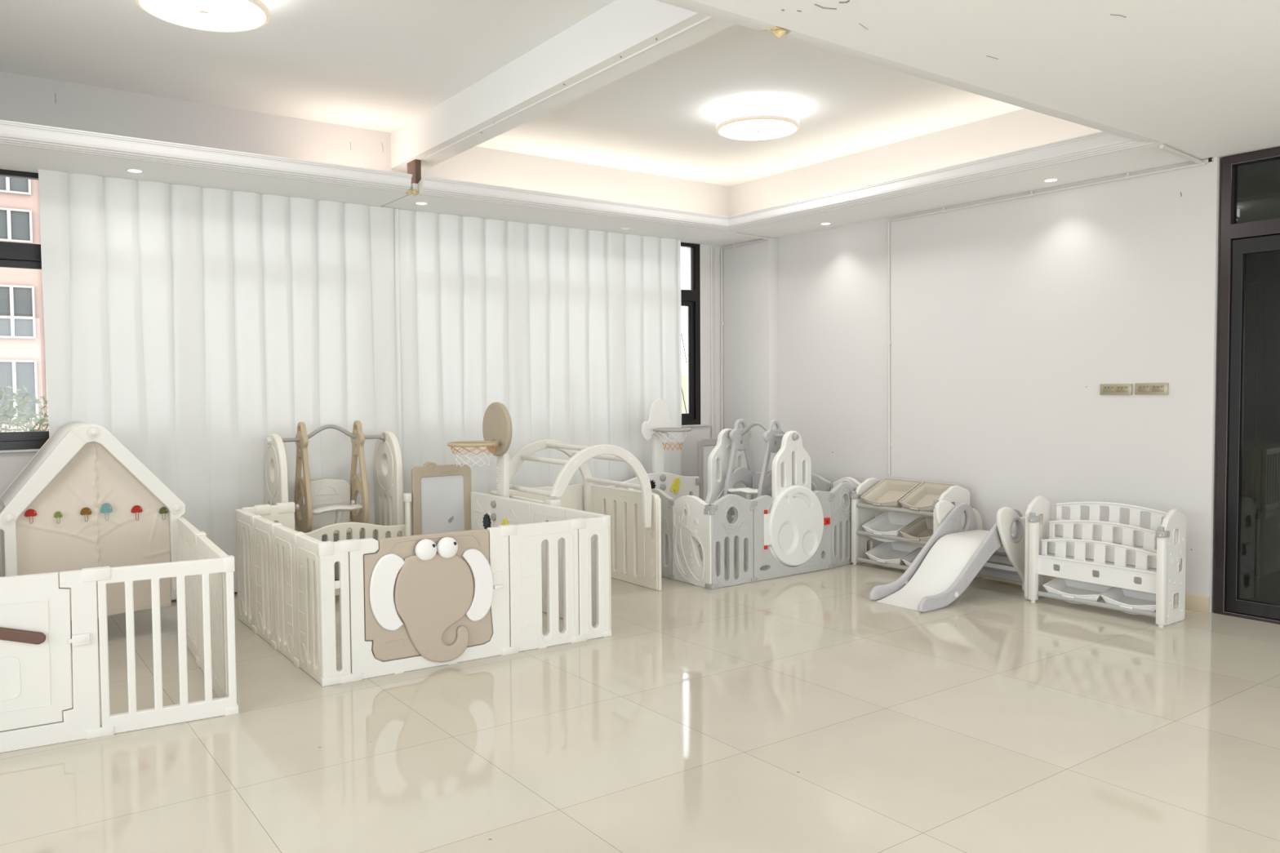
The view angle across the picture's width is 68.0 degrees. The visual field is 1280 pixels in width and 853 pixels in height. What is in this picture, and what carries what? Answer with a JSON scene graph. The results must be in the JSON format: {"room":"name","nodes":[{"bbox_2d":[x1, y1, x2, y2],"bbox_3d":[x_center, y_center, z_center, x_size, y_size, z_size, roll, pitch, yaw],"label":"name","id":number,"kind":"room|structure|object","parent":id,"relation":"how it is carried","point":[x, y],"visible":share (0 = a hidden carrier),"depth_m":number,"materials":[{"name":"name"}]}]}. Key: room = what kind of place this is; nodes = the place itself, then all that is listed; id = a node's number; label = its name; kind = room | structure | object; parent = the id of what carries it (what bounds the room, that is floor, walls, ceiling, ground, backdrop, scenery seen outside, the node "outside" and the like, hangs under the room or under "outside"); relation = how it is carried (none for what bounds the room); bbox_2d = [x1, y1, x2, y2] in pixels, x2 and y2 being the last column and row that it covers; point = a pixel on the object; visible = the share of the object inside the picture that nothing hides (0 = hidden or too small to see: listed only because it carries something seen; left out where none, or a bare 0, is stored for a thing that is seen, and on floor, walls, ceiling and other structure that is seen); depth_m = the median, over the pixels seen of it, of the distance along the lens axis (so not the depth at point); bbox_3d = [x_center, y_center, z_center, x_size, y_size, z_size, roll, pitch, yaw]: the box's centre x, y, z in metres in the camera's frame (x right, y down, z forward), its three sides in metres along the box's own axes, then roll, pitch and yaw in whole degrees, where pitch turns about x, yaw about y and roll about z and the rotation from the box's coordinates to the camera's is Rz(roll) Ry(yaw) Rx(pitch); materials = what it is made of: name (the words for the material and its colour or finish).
{"room":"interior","nodes":[
{"label":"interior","id":0,"kind":"room"},
{"bbox_2d":[0,71,729,438],"bbox_3d":[-2.615,-0.515,6.586,8.440,3.240,0.202,-2,3,-36],"label":"wall","id":1,"kind":"structure","parent":0,"point":[26,99],"depth_m":6.73,"materials":[{"name":"white paint"}]},
{"bbox_2d":[0,168,48,450],"bbox_3d":[-3.898,-0.685,5.569,4.780,1.658,0.068,-2,3,-36],"label":"window","id":2,"kind":"structure","parent":1,"relation":"in","point":[12,255],"depth_m":5.68,"materials":[{"name":"black metal"}]},
{"bbox_2d":[0,426,709,577],"bbox_3d":[-2.656,0.613,6.440,8.135,1.000,0.055,-2,3,-36],"label":"trim","id":3,"kind":"structure","parent":1,"relation":"attached to","point":[12,464],"depth_m":8.60,"materials":[{"name":"white paint"}]},
{"bbox_2d":[0,424,712,453],"bbox_3d":[-2.570,0.104,6.475,7.945,0.012,0.090,-2,3,-36],"label":"trim","id":4,"kind":"structure","parent":1,"relation":"attached to","point":[690,425],"depth_m":5.65,"materials":[{"name":"white paint"}]},
{"bbox_2d":[680,242,700,425],"bbox_3d":[-0.633,-0.805,7.939,2.892,1.658,0.068,-2,3,-36],"label":"window","id":5,"kind":"structure","parent":1,"relation":"in","point":[691,298],"depth_m":8.74,"materials":[{"name":"black metal"}]},
{"bbox_2d":[710,246,712,438],"bbox_3d":[0.670,-0.390,8.845,0.016,2.560,0.016,-2,3,-36],"label":"cable trunking","id":6,"kind":"object","parent":1,"relation":"attached to","point":[711,247],"visible":0.65,"depth_m":8.82,"materials":[{"name":"white plastic"}]},
{"bbox_2d":[0,0,1024,186],"bbox_3d":[1.449,-2.088,3.462,11.840,0.100,10.040,-2,3,-36],"label":"ceiling","id":7,"kind":"structure","parent":0,"point":[380,65],"depth_m":5.72,"materials":[{"name":"white paint"}]},
{"bbox_2d":[134,0,270,31],"bbox_3d":[-2.003,-1.975,4.358,0.568,0.150,0.568,-2,3,-36],"label":"ceiling lamp","id":8,"kind":"object","parent":7,"relation":"attached to","point":[216,15],"visible":1,"depth_m":4.40,"materials":[{"name":"white plastic"}]},
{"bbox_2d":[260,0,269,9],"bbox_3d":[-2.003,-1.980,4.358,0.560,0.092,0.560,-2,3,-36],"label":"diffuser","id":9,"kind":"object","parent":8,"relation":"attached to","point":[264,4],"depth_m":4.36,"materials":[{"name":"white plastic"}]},
{"bbox_2d":[390,0,735,171],"bbox_3d":[-0.499,-1.966,5.335,0.220,0.267,4.230,-2,3,-36],"label":"beam","id":10,"kind":"structure","parent":7,"relation":"attached to","point":[623,37],"depth_m":5.15,"materials":[{"name":"white paint"}]},
{"bbox_2d":[407,159,421,183],"bbox_3d":[-1.603,-1.771,6.790,0.068,0.244,0.150,-2,3,-36],"label":"steel post","id":11,"kind":"object","parent":10,"relation":"attached to","point":[414,167],"visible":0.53,"depth_m":6.73,"materials":[{"name":"brown metal"}]},
{"bbox_2d":[715,97,799,140],"bbox_3d":[0.801,-2.081,6.467,0.568,0.150,0.568,-2,3,-36],"label":"ceiling lamp","id":12,"kind":"object","parent":7,"relation":"attached to","point":[761,118],"visible":1,"depth_m":6.29,"materials":[{"name":"white plastic"}]},
{"bbox_2d":[719,119,795,139],"bbox_3d":[0.801,-2.021,6.470,0.518,0.001,0.518,-2,3,-36],"label":"diffuser","id":13,"kind":"object","parent":12,"relation":"attached to","point":[771,129],"depth_m":6.46,"materials":[{"name":"white plastic"}]},
{"bbox_2d":[716,102,799,125],"bbox_3d":[0.801,-2.086,6.467,0.560,0.092,0.560,-2,3,-36],"label":"diffuser","id":14,"kind":"object","parent":12,"relation":"attached to","point":[733,113],"depth_m":6.24,"materials":[{"name":"white plastic"}]},
{"bbox_2d":[0,545,1279,852],"bbox_3d":[1.487,1.250,3.578,11.840,0.100,9.990,-2,3,-36],"label":"floor","id":15,"kind":"structure","parent":0,"point":[803,713],"depth_m":3.63,"materials":[{"name":"beige tile"}]},
{"bbox_2d":[0,421,238,753],"bbox_3d":[-2.851,0.601,4.487,1.467,1.187,2.222,-2,3,-36],"label":"playpen","id":16,"kind":"object","parent":15,"relation":"on","point":[88,532],"visible":1,"depth_m":3.96,"materials":[{"name":"white plastic"}]},
{"bbox_2d":[24,509,36,523],"bbox_3d":[-3.130,0.462,4.879,0.054,0.075,0.002,-2,3,-36],"label":"print","id":17,"kind":"object","parent":16,"relation":"attached to","point":[30,515],"depth_m":4.88,"materials":[{"name":"red"}]},
{"bbox_2d":[53,511,62,523],"bbox_3d":[-3.033,0.475,4.950,0.038,0.064,0.002,-2,3,-36],"label":"print","id":18,"kind":"object","parent":16,"relation":"attached to","point":[57,515],"depth_m":4.95,"materials":[{"name":"green"}]},
{"bbox_2d":[80,507,91,521],"bbox_3d":[-2.931,0.466,5.024,0.053,0.077,0.002,-2,3,-36],"label":"print","id":19,"kind":"object","parent":16,"relation":"attached to","point":[85,513],"depth_m":5.03,"materials":[{"name":"brown"}]},
{"bbox_2d":[100,502,112,520],"bbox_3d":[-2.854,0.457,5.079,0.058,0.095,0.002,-2,3,-36],"label":"print","id":20,"kind":"object","parent":16,"relation":"attached to","point":[106,508],"depth_m":5.08,"materials":[{"name":"teal"}]},
{"bbox_2d":[131,505,142,520],"bbox_3d":[-2.737,0.470,5.165,0.055,0.083,0.002,-2,3,-36],"label":"print","id":21,"kind":"object","parent":16,"relation":"attached to","point":[136,510],"depth_m":5.17,"materials":[{"name":"red"}]},
{"bbox_2d":[159,506,168,519],"bbox_3d":[-2.631,0.480,5.242,0.043,0.071,0.002,-2,3,-36],"label":"print","id":22,"kind":"object","parent":16,"relation":"attached to","point":[163,511],"depth_m":5.25,"materials":[{"name":"green"}]},
{"bbox_2d":[263,420,404,540],"bbox_3d":[-2.061,0.535,6.400,0.850,1.143,0.530,-2,3,-36],"label":"swing set","id":23,"kind":"object","parent":15,"relation":"on","point":[325,502],"visible":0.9,"depth_m":6.40,"materials":[{"name":"white plastic"}]},
{"bbox_2d":[235,492,611,686],"bbox_3d":[-1.282,0.806,5.434,1.591,0.677,1.761,-2,3,-36],"label":"playpen","id":24,"kind":"object","parent":15,"relation":"on","point":[426,601],"visible":1,"depth_m":4.76,"materials":[{"name":"white plastic"}]},
{"bbox_2d":[411,462,471,535],"bbox_3d":[-1.324,0.669,6.364,0.418,0.874,0.037,-2,3,-36],"label":"whiteboard","id":25,"kind":"object","parent":15,"relation":"on","point":[441,497],"visible":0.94,"depth_m":6.34,"materials":[{"name":"beige plastic"}]},
{"bbox_2d":[446,402,512,497],"bbox_3d":[-1.060,0.462,6.188,0.400,1.238,0.370,-2,3,-36],"label":"basketball hoop","id":26,"kind":"object","parent":15,"relation":"on","point":[497,430],"visible":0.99,"depth_m":6.22,"materials":[{"name":"beige plastic"}]},
{"bbox_2d":[490,439,661,591],"bbox_3d":[-0.464,0.601,6.443,0.865,0.992,0.926,-2,3,-36],"label":"climbing frame","id":27,"kind":"object","parent":15,"relation":"on","point":[635,515],"visible":0.59,"depth_m":6.53,"materials":[{"name":"white plastic"}]},
{"bbox_2d":[640,398,692,472],"bbox_3d":[0.249,0.389,7.764,0.370,1.237,0.376,-2,3,-36],"label":"basketball hoop","id":28,"kind":"object","parent":15,"relation":"on","point":[659,423],"visible":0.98,"depth_m":7.85,"materials":[{"name":"white plastic"}]},
{"bbox_2d":[697,438,738,545],"bbox_3d":[0.682,0.557,8.253,0.452,0.915,0.035,-2,3,-36],"label":"slide","id":29,"kind":"object","parent":15,"relation":"on","point":[704,446],"visible":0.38,"depth_m":8.13,"materials":[{"name":"grey plastic"}]},
{"bbox_2d":[608,472,866,590],"bbox_3d":[0.771,0.720,7.433,1.780,0.657,1.447,-2,3,-36],"label":"playpen","id":30,"kind":"object","parent":15,"relation":"on","point":[800,524],"visible":0.84,"depth_m":6.71,"materials":[{"name":"grey plastic"}]},
{"bbox_2d":[705,418,811,566],"bbox_3d":[0.895,0.530,7.107,0.571,1.169,0.719,-3,3,-43],"label":"swing set","id":31,"kind":"object","parent":15,"relation":"on","point":[792,464],"visible":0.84,"depth_m":7.12,"materials":[{"name":"white plastic"}]},
{"bbox_2d":[849,477,969,570],"bbox_3d":[1.981,0.732,7.008,0.383,0.650,0.793,-2,3,-36],"label":"shelf","id":32,"kind":"object","parent":15,"relation":"on","point":[862,513],"visible":0.42,"depth_m":7.18,"materials":[{"name":"white plastic"}]},
{"bbox_2d":[860,477,921,511],"bbox_3d":[1.875,0.515,7.090,0.297,0.225,0.339,-2,3,-36],"label":"bin","id":33,"kind":"object","parent":32,"relation":"on","point":[888,492],"visible":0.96,"depth_m":7.18,"materials":[{"name":"beige plastic"}]},
{"bbox_2d":[862,511,921,542],"bbox_3d":[1.879,0.754,7.090,0.290,0.194,0.329,-2,3,-36],"label":"bin","id":34,"kind":"object","parent":32,"relation":"on","point":[890,523],"visible":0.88,"depth_m":7.18,"materials":[{"name":"white plastic"}]},
{"bbox_2d":[865,541,920,568],"bbox_3d":[1.899,0.954,7.074,0.290,0.167,0.324,-2,3,-36],"label":"bin","id":35,"kind":"object","parent":32,"relation":"on","point":[895,552],"visible":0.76,"depth_m":7.16,"materials":[{"name":"white plastic"}]},
{"bbox_2d":[902,547,922,566],"bbox_3d":[2.084,0.963,6.820,0.290,0.167,0.279,-2,3,-36],"label":"bin","id":36,"kind":"object","parent":32,"relation":"on","point":[908,560],"visible":0.17,"depth_m":6.88,"materials":[{"name":"white plastic"}]},
{"bbox_2d":[899,515,933,547],"bbox_3d":[2.076,0.764,6.820,0.290,0.194,0.301,-2,3,-36],"label":"bin","id":37,"kind":"object","parent":32,"relation":"on","point":[922,529],"visible":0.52,"depth_m":6.93,"materials":[{"name":"beige plastic"}]},
{"bbox_2d":[898,480,958,516],"bbox_3d":[2.073,0.524,6.818,0.297,0.225,0.307,-2,3,-36],"label":"bin","id":38,"kind":"object","parent":32,"relation":"on","point":[922,497],"visible":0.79,"depth_m":6.91,"materials":[{"name":"beige plastic"}]},
{"bbox_2d":[869,500,1039,613],"bbox_3d":[2.060,0.803,6.163,1.252,0.582,0.546,-2,3,-36],"label":"slide","id":39,"kind":"object","parent":15,"relation":"on","point":[957,553],"visible":0.94,"depth_m":6.11,"materials":[{"name":"grey plastic"}]},
{"bbox_2d":[1024,496,1186,626],"bbox_3d":[2.764,0.780,5.693,0.293,0.650,0.868,-2,3,-36],"label":"rack","id":40,"kind":"object","parent":15,"relation":"on","point":[1120,553],"visible":1,"depth_m":5.63,"materials":[{"name":"white plastic"}]},
{"bbox_2d":[1042,577,1114,604],"bbox_3d":[2.693,1.009,5.812,0.230,0.122,0.362,-2,3,-36],"label":"bin","id":41,"kind":"object","parent":40,"relation":"on","point":[1066,588],"visible":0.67,"depth_m":5.86,"materials":[{"name":"white plastic"}]},
{"bbox_2d":[1100,586,1173,614],"bbox_3d":[2.900,1.019,5.528,0.230,0.122,0.329,-2,3,-36],"label":"bin","id":42,"kind":"object","parent":40,"relation":"on","point":[1122,597],"visible":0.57,"depth_m":5.59,"materials":[{"name":"white plastic"}]},
{"bbox_2d":[1240,282,1279,577],"bbox_3d":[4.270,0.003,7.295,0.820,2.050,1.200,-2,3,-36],"label":"door glass","id":43,"kind":"object","parent":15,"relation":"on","point":[1260,490],"visible":0.21,"depth_m":6.63,"materials":[{"name":"black glass"}]},
{"bbox_2d":[0,0,1279,246],"bbox_3d":[0.255,-1.456,2.585,8.440,0.074,9.590,-2,3,-36],"label":"ceiling","id":44,"kind":"structure","parent":0,"point":[1200,79],"depth_m":4.08,"materials":[{"name":"white paint"}]},
{"bbox_2d":[124,168,144,173],"bbox_3d":[-3.010,-1.524,5.658,0.106,0.006,0.106,-2,3,-36],"label":"recessed light","id":45,"kind":"object","parent":44,"relation":"in","point":[130,170],"visible":1,"depth_m":5.66,"materials":[{"name":"white plastic"}]},
{"bbox_2d":[0,119,412,192],"bbox_3d":[-3.538,-1.538,4.840,4.957,0.103,0.121,-2,3,-36],"label":"trim","id":46,"kind":"structure","parent":44,"relation":"attached to","point":[11,133],"depth_m":5.50,"materials":[{"name":"white paint"}]},
{"bbox_2d":[38,168,402,599],"bbox_3d":[-2.646,-0.227,6.307,2.215,2.648,0.038,-2,3,-36],"label":"curtain","id":47,"kind":"object","parent":44,"relation":"hanging from","point":[194,326],"visible":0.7,"depth_m":6.21,"materials":[{"name":"white fabric"}]},
{"bbox_2d":[413,201,429,204],"bbox_3d":[-1.544,-1.577,6.709,0.106,0.006,0.106,-2,3,-36],"label":"recessed light","id":48,"kind":"object","parent":44,"relation":"in","point":[415,202],"visible":1,"depth_m":6.71,"materials":[{"name":"white plastic"}]},
{"bbox_2d":[394,208,681,535],"bbox_3d":[-0.717,-0.298,7.726,2.687,2.648,0.038,-2,3,-36],"label":"curtain","id":49,"kind":"object","parent":44,"relation":"hanging from","point":[576,332],"visible":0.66,"depth_m":7.61,"materials":[{"name":"white fabric"}]},
{"bbox_2d":[417,176,728,231],"bbox_3d":[-0.335,-1.656,7.165,2.784,0.103,0.121,-2,3,-36],"label":"trim","id":50,"kind":"structure","parent":44,"relation":"attached to","point":[427,185],"depth_m":6.97,"materials":[{"name":"white paint"}]},
{"bbox_2d":[405,188,418,195],"bbox_3d":[-1.524,-1.572,6.360,0.089,0.048,0.045,-2,3,-36],"label":"sprinkler head","id":51,"kind":"object","parent":50,"relation":"attached to","point":[410,191],"visible":0.99,"depth_m":6.35},
{"bbox_2d":[618,226,631,230],"bbox_3d":[-0.121,-1.633,7.829,0.106,0.006,0.106,-2,3,-36],"label":"recessed light","id":52,"kind":"object","parent":44,"relation":"in","point":[623,228],"visible":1,"depth_m":7.81,"materials":[{"name":"white plastic"}]},
{"bbox_2d":[715,320,715,423],"bbox_3d":[0.704,-0.641,8.854,0.004,2.060,0.004,-2,3,-36],"label":"chain","id":53,"kind":"object","parent":44,"relation":"hanging from","point":[715,321],"visible":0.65,"depth_m":8.86,"materials":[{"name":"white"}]},
{"bbox_2d":[656,0,776,31],"bbox_3d":[-1.533,-1.409,2.061,4.930,0.041,0.121,-2,3,-36],"label":"trim","id":54,"kind":"structure","parent":44,"relation":"attached to","point":[691,5],"depth_m":3.35,"materials":[{"name":"white paint"}]},
{"bbox_2d":[761,26,786,38],"bbox_3d":[0.495,-1.481,3.514,0.108,0.074,0.076,-2,3,-36],"label":"sprinkler head","id":55,"kind":"object","parent":54,"relation":"attached to","point":[779,32],"visible":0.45,"depth_m":3.52},
{"bbox_2d":[818,222,832,225],"bbox_3d":[1.499,-1.638,7.667,0.106,0.006,0.106,-2,3,-36],"label":"recessed light","id":56,"kind":"object","parent":44,"relation":"in","point":[825,223],"visible":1,"depth_m":7.67,"materials":[{"name":"white plastic"}]},
{"bbox_2d":[728,131,1161,231],"bbox_3d":[1.750,-1.646,6.561,0.121,0.103,3.550,-2,3,-36],"label":"trim","id":57,"kind":"structure","parent":44,"relation":"attached to","point":[1100,143],"depth_m":6.17,"materials":[{"name":"white paint"}]},
{"bbox_2d":[782,27,1160,142],"bbox_3d":[1.675,-1.527,4.389,2.800,0.041,0.121,-2,3,-36],"label":"trim","id":58,"kind":"structure","parent":44,"relation":"attached to","point":[789,34],"depth_m":4.13,"materials":[{"name":"white paint"}]},
{"bbox_2d":[1041,177,1059,182],"bbox_3d":[2.639,-1.582,6.098,0.106,0.006,0.106,-2,3,-36],"label":"recessed light","id":59,"kind":"object","parent":44,"relation":"in","point":[1051,180],"visible":1,"depth_m":6.09,"materials":[{"name":"white plastic"}]},
{"bbox_2d":[1159,144,1213,164],"bbox_3d":[3.079,-1.542,5.386,0.586,0.026,0.083,-2,3,-36],"label":"cable trunking","id":60,"kind":"object","parent":44,"relation":"attached to","point":[1163,147],"visible":1,"depth_m":5.38,"materials":[{"name":"white plastic"}]},
{"bbox_2d":[721,237,777,474],"bbox_3d":[1.002,-0.342,8.704,0.110,2.670,0.640,-2,3,-36],"label":"wall","id":61,"kind":"structure","parent":0,"point":[749,271],"depth_m":8.58,"materials":[{"name":"white paint"}]},
{"bbox_2d":[720,232,769,431],"bbox_3d":[0.802,-0.583,8.510,0.433,2.170,0.693,-2,3,-36],"label":"cable trunking","id":62,"kind":"object","parent":61,"relation":"attached to","point":[762,238],"visible":0.98,"depth_m":8.88,"materials":[{"name":"white plastic"}]},
{"bbox_2d":[729,108,1279,613],"bbox_3d":[3.664,-0.504,5.223,0.124,3.240,9.790,-2,3,-36],"label":"wall","id":63,"kind":"structure","parent":0,"point":[1009,319],"depth_m":6.58,"materials":[{"name":"white paint"}]},
{"bbox_2d":[866,541,1209,613],"bbox_3d":[2.300,1.003,7.067,0.014,0.098,3.610,-2,3,-36],"label":"baseboard","id":64,"kind":"structure","parent":63,"relation":"attached to","point":[1200,603],"depth_m":5.66,"materials":[{"name":"beige tile"}]},
{"bbox_2d":[887,161,1205,474],"bbox_3d":[2.628,-0.595,6.528,0.025,2.010,2.324,-2,3,-36],"label":"cable trunking","id":65,"kind":"object","parent":63,"relation":"attached to","point":[1127,176],"visible":1,"depth_m":6.99,"materials":[{"name":"white plastic"}]},
{"bbox_2d":[1099,383,1132,395],"bbox_3d":[3.018,-0.235,6.014,0.015,0.068,0.203,-2,3,-36],"label":"wall switch","id":66,"kind":"object","parent":63,"relation":"attached to","point":[1108,388],"visible":1,"depth_m":6.01,"materials":[{"name":"brown metal"}]},
{"bbox_2d":[1134,382,1168,394],"bbox_3d":[3.144,-0.232,5.840,0.016,0.071,0.197,-2,3,-36],"label":"wall switch","id":67,"kind":"object","parent":63,"relation":"attached to","point":[1140,388],"visible":1,"depth_m":5.83,"materials":[{"name":"brown metal"}]},
{"bbox_2d":[1213,146,1279,624],"bbox_3d":[4.010,-0.200,4.764,0.080,2.665,2.025,-2,3,-36],"label":"door","id":68,"kind":"structure","parent":63,"relation":"in","point":[1237,240],"depth_m":5.51,"materials":[{"name":"brown metal"}]},
{"bbox_2d":[1236,159,1279,284],"bbox_3d":[6.574,-0.556,6.477,0.100,3.400,8.000,-2,3,-36],"label":"wall","id":69,"kind":"structure","parent":0,"point":[1259,183],"depth_m":8.10,"materials":[{"name":"grey"}]},
{"label":"outside","id":70,"kind":"structure","parent":0,"visible":0},
{"bbox_2d":[681,387,687,413],"bbox_3d":[0.556,-1.500,22.058,2.439,5.909,0.047,-3,3,-43],"label":"cable","id":71,"kind":"object","parent":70,"point":[682,388],"visible":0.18,"depth_m":22.55,"materials":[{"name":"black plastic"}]},
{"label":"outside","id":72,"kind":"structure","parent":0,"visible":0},
{"bbox_2d":[681,333,687,366],"bbox_3d":[0.757,-1.657,22.199,2.439,6.209,0.047,-3,3,-43],"label":"cable","id":73,"kind":"object","parent":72,"point":[682,334],"visible":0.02,"depth_m":22.48,"materials":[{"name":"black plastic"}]},
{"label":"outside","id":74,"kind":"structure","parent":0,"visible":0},
{"bbox_3d":[-16.837,6.224,33.297,90.000,0.200,53.500,-2,3,-36],"label":"ground","id":75,"kind":"structure","parent":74,"visible":0},
{"bbox_2d":[0,386,48,432],"bbox_3d":[-5.452,3.324,7.886,2.070,7.509,1.686,-2,3,-36],"label":"tree","id":76,"kind":"object","parent":75,"relation":"on","point":[41,420],"visible":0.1,"depth_m":7.92,"materials":[{"name":"green plant"}]},
{"bbox_2d":[0,176,48,432],"bbox_3d":[-16.075,-0.529,12.236,14.900,15.000,6.060,-2,3,-36],"label":"building","id":77,"kind":"structure","parent":75,"relation":"on","point":[22,338],"depth_m":13.69,"materials":[{"name":"pink"}]},
{"bbox_2d":[681,374,687,413],"bbox_3d":[2.727,2.301,29.139,11.000,7.700,3.000,-2,3,-36],"label":"building","id":78,"kind":"structure","parent":75,"relation":"on","point":[684,377],"depth_m":26.07,"materials":[{"name":"beige"}]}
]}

